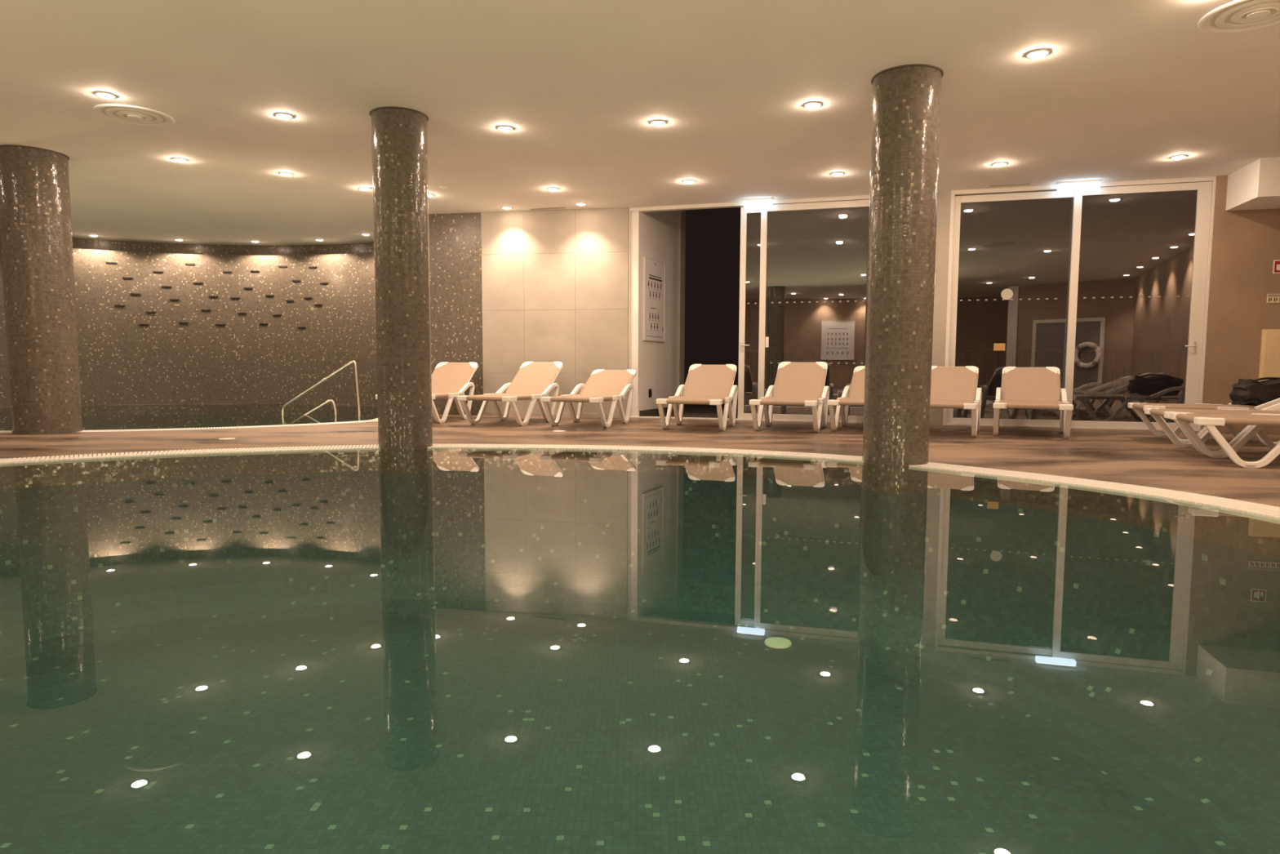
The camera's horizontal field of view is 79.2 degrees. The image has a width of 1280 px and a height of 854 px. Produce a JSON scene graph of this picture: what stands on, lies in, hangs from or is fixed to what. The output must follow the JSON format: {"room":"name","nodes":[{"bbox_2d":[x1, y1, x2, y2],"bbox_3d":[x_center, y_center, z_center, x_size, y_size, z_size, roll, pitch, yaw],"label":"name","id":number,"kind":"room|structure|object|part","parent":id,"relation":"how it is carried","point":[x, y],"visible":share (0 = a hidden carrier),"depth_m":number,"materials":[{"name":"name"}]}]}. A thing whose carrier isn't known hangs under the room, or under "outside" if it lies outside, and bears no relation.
{"room":"indoor swimming pool","nodes":[
{"label":"indoor swimming pool","id":0,"kind":"room"},
{"bbox_2d":[0,242,377,407],"bbox_3d":[-8.557,-1.374,12.824,9.807,3.305,2.901,-2,5,-22],"label":"wall","id":1,"kind":"structure","parent":0,"point":[166,361],"depth_m":14.00,"materials":[{"name":"tile"}]},
{"bbox_2d":[153,271,163,273],"bbox_3d":[-8.623,-2.770,13.852,0.156,0.034,0.034,-1,5,-18],"label":"wall slot","id":2,"kind":"object","parent":1,"relation":"attached to","point":[155,272],"visible":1,"depth_m":13.84,"materials":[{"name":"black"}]},
{"bbox_2d":[161,285,171,288],"bbox_3d":[-8.508,-2.515,13.909,0.156,0.034,0.034,-1,5,-17],"label":"wall slot","id":3,"kind":"object","parent":1,"relation":"attached to","point":[163,286],"visible":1,"depth_m":13.89,"materials":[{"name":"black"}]},
{"bbox_2d":[169,298,179,301],"bbox_3d":[-8.395,-2.290,13.960,0.156,0.034,0.034,-1,5,-15],"label":"wall slot","id":4,"kind":"object","parent":1,"relation":"attached to","point":[171,300],"visible":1,"depth_m":13.95,"materials":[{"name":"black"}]},
{"bbox_2d":[72,237,373,255],"bbox_3d":[-8.594,-3.115,12.590,9.858,0.203,2.881,-2,5,-23],"label":"wall","id":5,"kind":"structure","parent":0,"point":[77,242],"depth_m":14.06,"materials":[{"name":"tile"}]},
{"bbox_2d":[428,208,628,415],"bbox_3d":[-1.773,-1.567,11.203,3.304,3.008,0.232,1,5,10],"label":"wall","id":6,"kind":"structure","parent":0,"point":[586,331],"depth_m":11.02,"materials":[{"name":"beige tile"}]},
{"bbox_2d":[483,412,625,417],"bbox_3d":[-1.232,-0.173,11.091,2.149,0.050,0.014,1,5,10],"label":"baseboard","id":7,"kind":"structure","parent":6,"relation":"attached to","point":[510,414],"depth_m":11.08,"materials":[{"name":"beige concrete"}]},
{"bbox_2d":[0,470,1279,853],"bbox_3d":[-1.910,1.192,3.686,10.210,1.100,6.608,0,5,0],"label":"swimming pool","id":8,"kind":"object","parent":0,"point":[561,661],"visible":0.96,"depth_m":4.73,"materials":[{"name":"liquid"}]},
{"bbox_2d":[369,106,432,555],"bbox_3d":[-2.117,-0.632,6.942,0.494,4.198,0.494,0,5,0],"label":"column","id":9,"kind":"structure","parent":8,"relation":"on","point":[399,135],"depth_m":6.73,"materials":[{"name":"grey tile"}]},
{"bbox_2d":[0,448,1105,498],"bbox_3d":[-1.907,0.451,3.627,10.218,0.001,6.616,0,5,0],"label":"pool edge","id":10,"kind":"object","parent":8,"relation":"in","point":[21,479],"visible":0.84,"depth_m":5.68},
{"bbox_2d":[764,636,791,648],"bbox_3d":[1.017,1.585,5.699,0.200,0.020,0.200,0,5,0],"label":"pool light","id":11,"kind":"object","parent":8,"relation":"on","point":[774,642],"visible":1,"depth_m":5.67,"materials":[{"name":"green plastic"}]},
{"bbox_2d":[862,63,943,576],"bbox_3d":[1.997,-0.538,5.986,0.514,4.198,0.514,0,5,0],"label":"column","id":12,"kind":"structure","parent":8,"relation":"on","point":[906,101],"depth_m":5.76,"materials":[{"name":"grey tile"}]},
{"bbox_2d":[564,470,1279,558],"bbox_3d":[-1.908,0.559,3.636,10.250,0.170,6.648,0,5,0],"label":"trim","id":13,"kind":"structure","parent":8,"relation":"attached to","point":[1263,537],"depth_m":4.80,"materials":[{"name":"brown tile"}]},
{"bbox_2d":[0,0,1279,245],"bbox_3d":[-2.188,-2.622,3.905,20.800,0.250,22.200,0,5,0],"label":"ceiling","id":14,"kind":"structure","parent":0,"point":[1122,89],"depth_m":6.26,"materials":[{"name":"paint"}]},
{"bbox_2d":[94,91,116,98],"bbox_3d":[-4.336,-2.684,6.278,0.150,0.022,0.150,0,5,0],"label":"recessed light","id":15,"kind":"object","parent":14,"relation":"in","point":[104,95],"visible":1,"depth_m":6.25,"materials":[{"name":"white glass"}]},
{"bbox_3d":[-4.336,-2.684,6.278,0.114,0.022,0.114,0,5,0],"label":"bulb","id":16,"kind":"part","parent":15,"relation":"part of","materials":[{"name":"white glass"}]},
{"bbox_2d":[93,103,174,127],"bbox_3d":[-4.438,-2.725,6.796,0.600,0.024,0.600,0,5,0],"label":"ceiling vent","id":17,"kind":"object","parent":14,"relation":"in","point":[122,113],"visible":1,"depth_m":6.76,"materials":[{"name":"paint"}]},
{"bbox_2d":[171,157,187,162],"bbox_3d":[-4.918,-2.845,8.266,0.150,0.022,0.150,0,5,0],"label":"recessed light","id":18,"kind":"object","parent":14,"relation":"in","point":[180,160],"visible":1,"depth_m":8.24,"materials":[{"name":"white plastic"}]},
{"bbox_3d":[-4.918,-2.845,8.266,0.114,0.022,0.114,0,5,0],"label":"bulb","id":19,"kind":"part","parent":18,"relation":"part of","materials":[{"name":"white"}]},
{"bbox_2d":[275,112,293,119],"bbox_3d":[-3.119,-2.719,6.781,0.150,0.022,0.150,0,5,0],"label":"recessed light","id":20,"kind":"object","parent":14,"relation":"in","point":[285,116],"visible":1,"depth_m":6.75,"materials":[{"name":"white glass"}]},
{"bbox_3d":[-3.119,-2.719,6.781,0.114,0.022,0.114,0,5,0],"label":"bulb","id":21,"kind":"part","parent":20,"relation":"part of","materials":[{"name":"white glass"}]},
{"bbox_2d":[278,172,293,176],"bbox_3d":[-4.056,-2.889,8.861,0.150,0.022,0.150,0,5,0],"label":"recessed light","id":22,"kind":"object","parent":14,"relation":"in","point":[285,174],"visible":1,"depth_m":8.83,"materials":[{"name":"white glass"}]},
{"bbox_3d":[-4.056,-2.889,8.861,0.114,0.022,0.114,0,5,0],"label":"bulb","id":23,"kind":"part","parent":22,"relation":"part of","materials":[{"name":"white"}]},
{"bbox_2d":[359,186,371,191],"bbox_3d":[-3.403,-2.943,9.585,0.150,0.022,0.150,0,5,0],"label":"recessed light","id":24,"kind":"object","parent":14,"relation":"in","point":[365,188],"visible":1,"depth_m":9.55,"materials":[{"name":"white plastic"}]},
{"bbox_2d":[439,186,448,190],"bbox_3d":[-2.405,-2.926,9.479,0.100,0.032,0.100,0,5,0],"label":"smoke detector","id":25,"kind":"object","parent":14,"relation":"attached to","point":[444,188],"visible":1,"depth_m":9.45,"materials":[{"name":"paint"}]},
{"bbox_2d":[497,125,513,131],"bbox_3d":[-1.239,-2.737,7.112,0.150,0.022,0.150,0,5,0],"label":"recessed light","id":26,"kind":"object","parent":14,"relation":"in","point":[504,128],"visible":1,"depth_m":7.08,"materials":[{"name":"white plastic"}]},
{"bbox_3d":[-1.239,-2.737,7.112,0.114,0.022,0.114,0,5,0],"label":"bulb","id":27,"kind":"part","parent":26,"relation":"part of","materials":[{"name":"white glass"}]},
{"bbox_2d":[501,206,511,209],"bbox_3d":[-1.843,-3.027,10.710,0.150,0.021,0.150,0,5,0],"label":"recessed light","id":28,"kind":"object","parent":14,"relation":"in","point":[503,207],"visible":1,"depth_m":10.68,"materials":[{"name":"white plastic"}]},
{"bbox_2d":[529,207,565,209],"bbox_3d":[-1.282,-3.035,10.751,0.511,0.006,0.060,2,5,16],"label":"ceiling vent","id":29,"kind":"object","parent":14,"relation":"in","point":[549,207],"visible":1,"depth_m":10.74,"materials":[{"name":"beige metal"}]},
{"bbox_2d":[546,187,559,191],"bbox_3d":[-1.074,-2.932,9.570,0.150,0.022,0.150,0,5,0],"label":"recessed light","id":30,"kind":"object","parent":14,"relation":"in","point":[548,188],"visible":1,"depth_m":9.53,"materials":[{"name":"white glass"}]},
{"bbox_2d":[575,202,586,205],"bbox_3d":[-0.797,-3.000,10.434,0.150,0.021,0.150,0,5,0],"label":"recessed light","id":31,"kind":"object","parent":14,"relation":"in","point":[577,203],"visible":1,"depth_m":10.40,"materials":[{"name":"white plastic"}]},
{"bbox_2d":[649,120,666,125],"bbox_3d":[0.163,-2.716,6.933,0.150,0.022,0.150,0,5,0],"label":"recessed light","id":32,"kind":"object","parent":14,"relation":"in","point":[656,122],"visible":1,"depth_m":6.90,"materials":[{"name":"white plastic"}]},
{"bbox_3d":[0.163,-2.716,6.933,0.114,0.022,0.114,0,5,0],"label":"bulb","id":33,"kind":"part","parent":32,"relation":"part of","materials":[{"name":"white"}]},
{"bbox_2d":[682,180,694,183],"bbox_3d":[0.576,-2.890,9.142,0.150,0.022,0.150,0,5,0],"label":"recessed light","id":34,"kind":"object","parent":14,"relation":"in","point":[683,181],"visible":1,"depth_m":9.11,"materials":[{"name":"white plastic"}]},
{"bbox_3d":[0.576,-2.890,9.142,0.114,0.022,0.114,0,5,0],"label":"bulb","id":35,"kind":"part","parent":34,"relation":"part of","materials":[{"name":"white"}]},
{"bbox_2d":[742,197,773,207],"bbox_3d":[1.539,-2.930,10.107,0.390,0.088,0.100,2,5,16],"label":"emergency light","id":36,"kind":"object","parent":14,"relation":"attached to","point":[754,202],"visible":1,"depth_m":10.07,"materials":[{"name":"white plastic"}]},
{"bbox_2d":[803,102,822,108],"bbox_3d":[1.438,-2.671,6.438,0.150,0.022,0.150,0,5,0],"label":"recessed light","id":37,"kind":"object","parent":14,"relation":"in","point":[811,104],"visible":1,"depth_m":6.41,"materials":[{"name":"white plastic"}]},
{"bbox_3d":[1.438,-2.671,6.438,0.114,0.022,0.114,0,5,0],"label":"bulb","id":38,"kind":"part","parent":37,"relation":"part of","materials":[{"name":"white"}]},
{"bbox_2d":[830,172,844,176],"bbox_3d":[2.232,-2.852,8.748,0.150,0.022,0.150,0,5,0],"label":"recessed light","id":39,"kind":"object","parent":14,"relation":"in","point":[835,174],"visible":1,"depth_m":8.71,"materials":[{"name":"white glass"}]},
{"bbox_3d":[2.232,-2.852,8.748,0.114,0.022,0.114,0,5,0],"label":"bulb","id":40,"kind":"part","parent":39,"relation":"part of","materials":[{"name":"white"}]},
{"bbox_2d":[991,162,1007,166],"bbox_3d":[3.855,-2.808,8.295,0.150,0.022,0.150,0,5,0],"label":"recessed light","id":41,"kind":"object","parent":14,"relation":"in","point":[997,164],"visible":1,"depth_m":8.26,"materials":[{"name":"white plastic"}]},
{"bbox_3d":[3.855,-2.808,8.295,0.114,0.022,0.114,0,5,0],"label":"bulb","id":42,"kind":"part","parent":41,"relation":"part of","materials":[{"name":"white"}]},
{"bbox_2d":[990,182,1030,186],"bbox_3d":[4.416,-2.889,9.237,0.431,0.006,0.060,2,5,16],"label":"ceiling vent","id":43,"kind":"object","parent":14,"relation":"in","point":[1027,183],"visible":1,"depth_m":9.22,"materials":[{"name":"beige metal"}]},
{"bbox_2d":[1025,48,1049,58],"bbox_3d":[2.759,-2.580,5.367,0.150,0.022,0.150,0,5,0],"label":"recessed light","id":44,"kind":"object","parent":14,"relation":"in","point":[1042,52],"visible":1,"depth_m":5.34,"materials":[{"name":"white glass"}]},
{"bbox_3d":[2.759,-2.580,5.367,0.114,0.022,0.114,0,5,0],"label":"bulb","id":45,"kind":"part","parent":44,"relation":"part of","materials":[{"name":"white"}]},
{"bbox_2d":[1056,179,1102,191],"bbox_3d":[5.144,-2.832,9.073,0.460,0.088,0.100,2,5,16],"label":"emergency light","id":46,"kind":"object","parent":14,"relation":"attached to","point":[1095,184],"visible":1,"depth_m":9.04,"materials":[{"name":"white plastic"}]},
{"bbox_2d":[1169,155,1187,159],"bbox_3d":[5.560,-2.776,7.985,0.150,0.022,0.150,0,5,0],"label":"recessed light","id":47,"kind":"object","parent":14,"relation":"in","point":[1179,157],"visible":1,"depth_m":7.95,"materials":[{"name":"white glass"}]},
{"bbox_3d":[5.560,-2.776,7.985,0.114,0.022,0.114,0,5,0],"label":"bulb","id":48,"kind":"part","parent":47,"relation":"part of","materials":[{"name":"white"}]},
{"bbox_2d":[1197,0,1279,35],"bbox_3d":[3.781,-2.523,4.733,0.600,0.024,0.600,0,5,0],"label":"ceiling vent","id":49,"kind":"object","parent":14,"relation":"in","point":[1252,15],"visible":1,"depth_m":4.78,"materials":[{"name":"paint"}]},
{"bbox_2d":[0,401,1279,506],"bbox_3d":[-0.608,0.398,5.041,22.172,0.120,22.386,0,5,0],"label":"floor","id":50,"kind":"structure","parent":0,"point":[1126,456],"depth_m":7.51,"materials":[{"name":"wood"}]},
{"bbox_2d":[0,417,377,432],"bbox_3d":[-7.138,-0.077,10.056,7.653,0.032,4.024,-1,5,-14],"label":"floor vent","id":51,"kind":"object","parent":50,"relation":"in","point":[375,419],"visible":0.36,"depth_m":8.89,"materials":[{"name":"white"}]},
{"bbox_2d":[0,444,379,463],"bbox_3d":[-3.594,0.230,6.401,2.618,0.032,1.449,0,5,0],"label":"floor vent","id":52,"kind":"object","parent":50,"relation":"in","point":[4,460],"depth_m":6.46,"materials":[{"name":"white"}]},
{"bbox_2d":[218,437,235,439],"bbox_3d":[-4.071,0.113,7.627,0.150,0.005,0.150,0,5,0],"label":"drain cover","id":53,"kind":"object","parent":50,"relation":"on","point":[223,437],"visible":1,"depth_m":7.60,"materials":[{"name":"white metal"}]},
{"bbox_2d":[375,361,478,423],"bbox_3d":[-2.741,-0.475,10.245,0.736,0.776,1.612,1,5,12],"label":"sun lounger","id":54,"kind":"object","parent":50,"relation":"on","point":[450,380],"visible":0.58,"depth_m":10.61,"materials":[{"name":"beige"}]},
{"bbox_3d":[-2.632,-0.674,10.729,0.615,0.048,0.680,1,41,12],"label":"backrest","id":55,"kind":"part","parent":54,"relation":"part of","materials":[{"name":"beige fabric"}]},
{"bbox_2d":[457,361,563,426],"bbox_3d":[-1.585,-0.448,9.901,0.736,0.786,1.605,2,5,20],"label":"sun lounger","id":56,"kind":"object","parent":50,"relation":"on","point":[533,381],"visible":0.96,"depth_m":10.15,"materials":[{"name":"beige"}]},
{"bbox_3d":[-1.413,-0.645,10.368,0.615,0.048,0.680,2,42,20],"label":"backrest","id":57,"kind":"part","parent":56,"relation":"part of","materials":[{"name":"beige"}]},
{"bbox_2d":[540,368,636,427],"bbox_3d":[-0.572,-0.378,9.724,0.736,0.685,1.665,2,5,17],"label":"sun lounger","id":58,"kind":"object","parent":50,"relation":"on","point":[602,385],"visible":1,"depth_m":9.92,"materials":[{"name":"beige"}]},
{"bbox_3d":[-0.420,-0.575,10.197,0.615,0.048,0.680,2,32,17],"label":"backrest","id":59,"kind":"part","parent":58,"relation":"part of","materials":[{"name":"beige fabric"}]},
{"bbox_3d":[-0.640,-0.346,9.504,0.630,0.060,1.016,2,5,17],"label":"frame","id":60,"kind":"part","parent":58,"relation":"part of","materials":[{"name":"white plastic"}]},
{"bbox_2d":[427,444,863,462],"bbox_3d":[-0.046,0.230,6.599,3.731,0.032,1.194,0,5,0],"label":"pool edge","id":61,"kind":"object","parent":50,"relation":"in","point":[804,455],"depth_m":6.86,"materials":[{"name":"white stone"}]},
{"bbox_2d":[656,364,737,431],"bbox_3d":[0.745,-0.379,9.326,0.736,0.761,1.623,2,5,16],"label":"sun lounger","id":62,"kind":"object","parent":50,"relation":"on","point":[708,384],"visible":1,"depth_m":9.60,"materials":[{"name":"beige"}]},
{"bbox_3d":[0.883,-0.577,9.803,0.615,0.048,0.680,2,40,16],"label":"backrest","id":63,"kind":"part","parent":62,"relation":"part of","materials":[{"name":"beige fabric"}]},
{"bbox_2d":[749,361,829,432],"bbox_3d":[1.816,-0.378,9.155,0.736,0.797,1.598,2,5,20],"label":"sun lounger","id":64,"kind":"object","parent":50,"relation":"on","point":[796,384],"visible":1,"depth_m":9.45,"materials":[{"name":"beige"}]},
{"bbox_3d":[1.990,-0.576,9.621,0.615,0.048,0.680,2,44,20],"label":"backrest","id":65,"kind":"part","parent":64,"relation":"part of","materials":[{"name":"beige fabric"}]},
{"bbox_2d":[827,365,865,431],"bbox_3d":[2.728,-0.347,9.138,0.736,0.746,1.632,2,5,24],"label":"sun lounger","id":66,"kind":"object","parent":50,"relation":"on","point":[854,394],"visible":0.5,"depth_m":9.40,"materials":[{"name":"beige"}]},
{"bbox_3d":[2.934,-0.543,9.591,0.615,0.048,0.680,2,38,24],"label":"backrest","id":67,"kind":"part","parent":66,"relation":"part of","materials":[{"name":"beige"}]},
{"bbox_2d":[929,190,951,425],"bbox_3d":[3.634,-1.434,9.828,0.470,3.008,0.200,2,5,16],"label":"wall pier","id":68,"kind":"object","parent":50,"relation":"on","point":[944,197],"visible":0.21,"depth_m":9.66,"materials":[{"name":"beige paint"}]},
{"bbox_2d":[628,195,869,423],"bbox_3d":[1.623,-1.534,10.348,3.686,2.908,0.101,2,5,16],"label":"door","id":69,"kind":"structure","parent":68,"relation":"attached to","point":[859,201],"depth_m":10.34,"materials":[{"name":"white metal"}]},
{"bbox_3d":[1.375,-1.086,10.467,0.028,0.135,0.008,2,5,16],"label":"handle plate","id":70,"kind":"part","parent":69,"relation":"part of","materials":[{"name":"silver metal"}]},
{"bbox_2d":[942,176,1216,431],"bbox_3d":[5.193,-1.436,9.313,2.809,2.908,0.162,2,5,16],"label":"door","id":71,"kind":"structure","parent":68,"relation":"attached to","point":[1205,186],"depth_m":9.22,"materials":[{"name":"white metal"}]},
{"bbox_3d":[6.426,-0.920,8.965,0.028,0.135,0.008,2,5,16],"label":"handle plate","id":72,"kind":"part","parent":71,"relation":"part of","materials":[{"name":"silver metal"}]},
{"bbox_2d":[930,365,982,437],"bbox_3d":[3.431,-0.312,8.705,0.736,0.751,1.629,2,5,26],"label":"sun lounger","id":73,"kind":"object","parent":50,"relation":"on","point":[951,387],"visible":0.56,"depth_m":9.00,"materials":[{"name":"beige"}]},
{"bbox_3d":[3.654,-0.507,9.150,0.615,0.048,0.680,2,39,26],"label":"backrest","id":74,"kind":"part","parent":73,"relation":"part of","materials":[{"name":"beige"}]},
{"bbox_2d":[743,349,1187,418],"bbox_3d":[5.085,-0.683,11.868,7.050,1.000,0.046,2,5,16],"label":"terrace railing","id":75,"kind":"object","parent":50,"relation":"on","point":[835,350],"visible":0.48,"depth_m":11.51,"materials":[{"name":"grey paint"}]},
{"bbox_3d":[5.084,-0.275,11.901,7.050,0.020,0.030,2,5,16],"label":"rail","id":76,"kind":"part","parent":75,"relation":"part of","materials":[{"name":"grey paint"}]},
{"bbox_3d":[5.088,-1.167,11.829,7.050,0.030,0.040,2,5,16],"label":"rail","id":77,"kind":"part","parent":75,"relation":"part of","materials":[{"name":"silver metal"}]},
{"bbox_2d":[992,366,1073,438],"bbox_3d":[4.350,-0.298,8.609,0.736,0.746,1.632,2,5,25],"label":"sun lounger","id":78,"kind":"object","parent":50,"relation":"on","point":[1022,388],"visible":1,"depth_m":8.90,"materials":[{"name":"beige"}]},
{"bbox_3d":[4.571,-0.493,9.055,0.615,0.048,0.680,2,39,25],"label":"backrest","id":79,"kind":"part","parent":78,"relation":"part of","materials":[{"name":"beige fabric"}]},
{"bbox_3d":[4.570,-0.493,9.053,0.618,0.032,0.717,2,39,25],"label":"frame","id":80,"kind":"part","parent":78,"relation":"part of","materials":[{"name":"white plastic"}]},
{"bbox_2d":[908,462,1279,524],"bbox_3d":[2.706,0.383,4.828,1.402,0.032,2.298,0,5,0],"label":"pool edge","id":81,"kind":"object","parent":50,"relation":"in","point":[1266,513],"depth_m":4.60,"materials":[{"name":"white stone"}]},
{"bbox_2d":[1127,397,1279,445],"bbox_3d":[5.913,-0.092,7.664,1.729,0.499,0.736,2,5,20],"label":"sun lounger","id":82,"kind":"object","parent":50,"relation":"on","point":[1137,406],"visible":0.52,"depth_m":7.86,"materials":[{"name":"beige plastic"}]},
{"bbox_2d":[1229,377,1279,405],"bbox_3d":[6.118,-0.344,7.519,0.636,0.280,0.334,1,5,6],"label":"bag","id":83,"kind":"object","parent":82,"relation":"on","point":[1249,392],"visible":0.89,"depth_m":7.42,"materials":[{"name":"fabric"}]},
{"bbox_2d":[1144,402,1279,456],"bbox_3d":[5.376,-0.096,6.611,1.672,0.669,0.736,2,5,20],"label":"sun lounger","id":84,"kind":"object","parent":50,"relation":"on","point":[1156,413],"visible":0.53,"depth_m":6.89,"materials":[{"name":"beige plastic"}]},
{"bbox_2d":[1169,412,1279,468],"bbox_3d":[5.117,-0.007,5.871,1.695,0.608,0.736,2,5,20],"label":"sun lounger","id":85,"kind":"object","parent":50,"relation":"on","point":[1209,421],"visible":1,"depth_m":5.82,"materials":[{"name":"beige plastic"}]},
{"bbox_2d":[630,210,679,416],"bbox_3d":[0.223,-1.985,11.568,0.220,3.800,1.697,2,5,24],"label":"wall","id":86,"kind":"structure","parent":0,"point":[655,234],"depth_m":11.30,"materials":[{"name":"white paint"}]},
{"bbox_2d":[648,388,652,397],"bbox_3d":[0.152,-0.493,11.241,0.021,0.120,0.090,2,5,24],"label":"wall socket","id":87,"kind":"object","parent":86,"relation":"attached to","point":[650,389],"visible":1,"depth_m":11.23,"materials":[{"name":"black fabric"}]},
{"bbox_2d":[643,256,665,342],"bbox_3d":[0.212,-1.836,11.248,0.026,1.171,0.756,2,5,24],"label":"notice board","id":88,"kind":"object","parent":86,"relation":"attached to","point":[654,270],"visible":1,"depth_m":11.21,"materials":[{"name":"white"}]},
{"bbox_2d":[645,262,662,337],"bbox_3d":[0.219,-1.843,11.245,0.002,1.060,0.639,2,5,24],"label":"print","id":89,"kind":"object","parent":88,"relation":"attached to","point":[654,271],"depth_m":11.22,"materials":[{"name":"grey paper"}]},
{"bbox_2d":[639,405,678,416],"bbox_3d":[0.298,-0.232,11.605,0.013,0.100,1.477,2,5,24],"label":"baseboard","id":90,"kind":"structure","parent":86,"relation":"attached to","point":[651,412],"depth_m":11.31,"materials":[{"name":"grey"}]},
{"bbox_2d":[677,209,685,412],"bbox_3d":[0.551,-2.091,12.285,0.270,3.700,0.210,2,5,24],"label":"trim","id":91,"kind":"structure","parent":86,"relation":"attached to","point":[682,260],"depth_m":12.21,"materials":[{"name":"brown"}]},
{"bbox_2d":[1200,175,1279,433],"bbox_3d":[7.080,-1.340,8.839,1.083,3.008,0.200,2,5,16],"label":"wall","id":92,"kind":"structure","parent":0,"point":[1246,243],"depth_m":8.80,"materials":[{"name":"beige paint"}]},
{"bbox_2d":[1258,328,1279,381],"bbox_3d":[7.234,-0.708,8.706,0.420,0.779,0.062,2,5,16],"label":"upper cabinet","id":93,"kind":"object","parent":92,"relation":"attached to","point":[1269,360],"visible":0.54,"depth_m":8.71,"materials":[{"name":"beige"}]},
{"bbox_2d":[1266,293,1279,302],"bbox_3d":[7.228,-1.445,8.678,0.330,0.100,0.008,2,5,16],"label":"sign","id":94,"kind":"object","parent":92,"relation":"attached to","point":[1271,298],"visible":1,"depth_m":8.70,"materials":[{"name":"beige"}]},
{"bbox_2d":[1272,259,1279,273],"bbox_3d":[7.180,-1.796,8.663,0.150,0.150,0.010,2,5,16],"label":"fire sign","id":95,"kind":"object","parent":92,"relation":"attached to","point":[1276,268],"visible":1,"depth_m":8.67,"materials":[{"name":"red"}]},
{"bbox_2d":[1225,156,1279,210],"bbox_3d":[7.283,-2.604,8.194,1.550,0.403,0.774,2,5,16],"label":"soffit","id":96,"kind":"structure","parent":0,"point":[1255,185],"depth_m":8.22,"materials":[{"name":"paint"}]},
{"bbox_3d":[-7.639,0.402,11.386,8.096,0.800,5.909,0,5,0],"label":"basin","id":97,"kind":"object","parent":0,"visible":0},
{"bbox_2d":[0,144,82,434],"bbox_3d":[-6.326,-0.902,8.197,0.624,3.898,0.624,0,5,0],"label":"column","id":98,"kind":"structure","parent":97,"relation":"on","point":[36,237],"depth_m":7.94,"materials":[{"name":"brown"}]},
{"bbox_2d":[304,400,337,414],"bbox_3d":[-4.819,-0.145,11.376,0.732,0.517,0.046,0,5,0],"label":"pool handrail","id":99,"kind":"object","parent":97,"relation":"attached to","point":[327,402],"visible":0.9,"depth_m":11.35,"materials":[{"name":"silver metal"}]},
{"bbox_2d":[281,360,360,416],"bbox_3d":[-4.631,-0.417,11.200,1.243,1.090,0.047,1,5,10],"label":"pool handrail","id":100,"kind":"object","parent":97,"relation":"attached to","point":[350,362],"visible":0.92,"depth_m":11.11,"materials":[{"name":"silver metal"}]},
{"bbox_3d":[-7.635,-0.081,11.348,8.130,0.170,5.949,0,5,0],"label":"trim","id":101,"kind":"structure","parent":97,"relation":"attached to","visible":0},
{"bbox_2d":[0,404,377,430],"bbox_3d":[-7.637,-0.190,11.339,8.096,0.001,5.909,0,5,0],"label":"pool water","id":102,"kind":"object","parent":101,"relation":"in","point":[100,417],"visible":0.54,"depth_m":11.08,"materials":[{"name":"liquid"}]}
]}

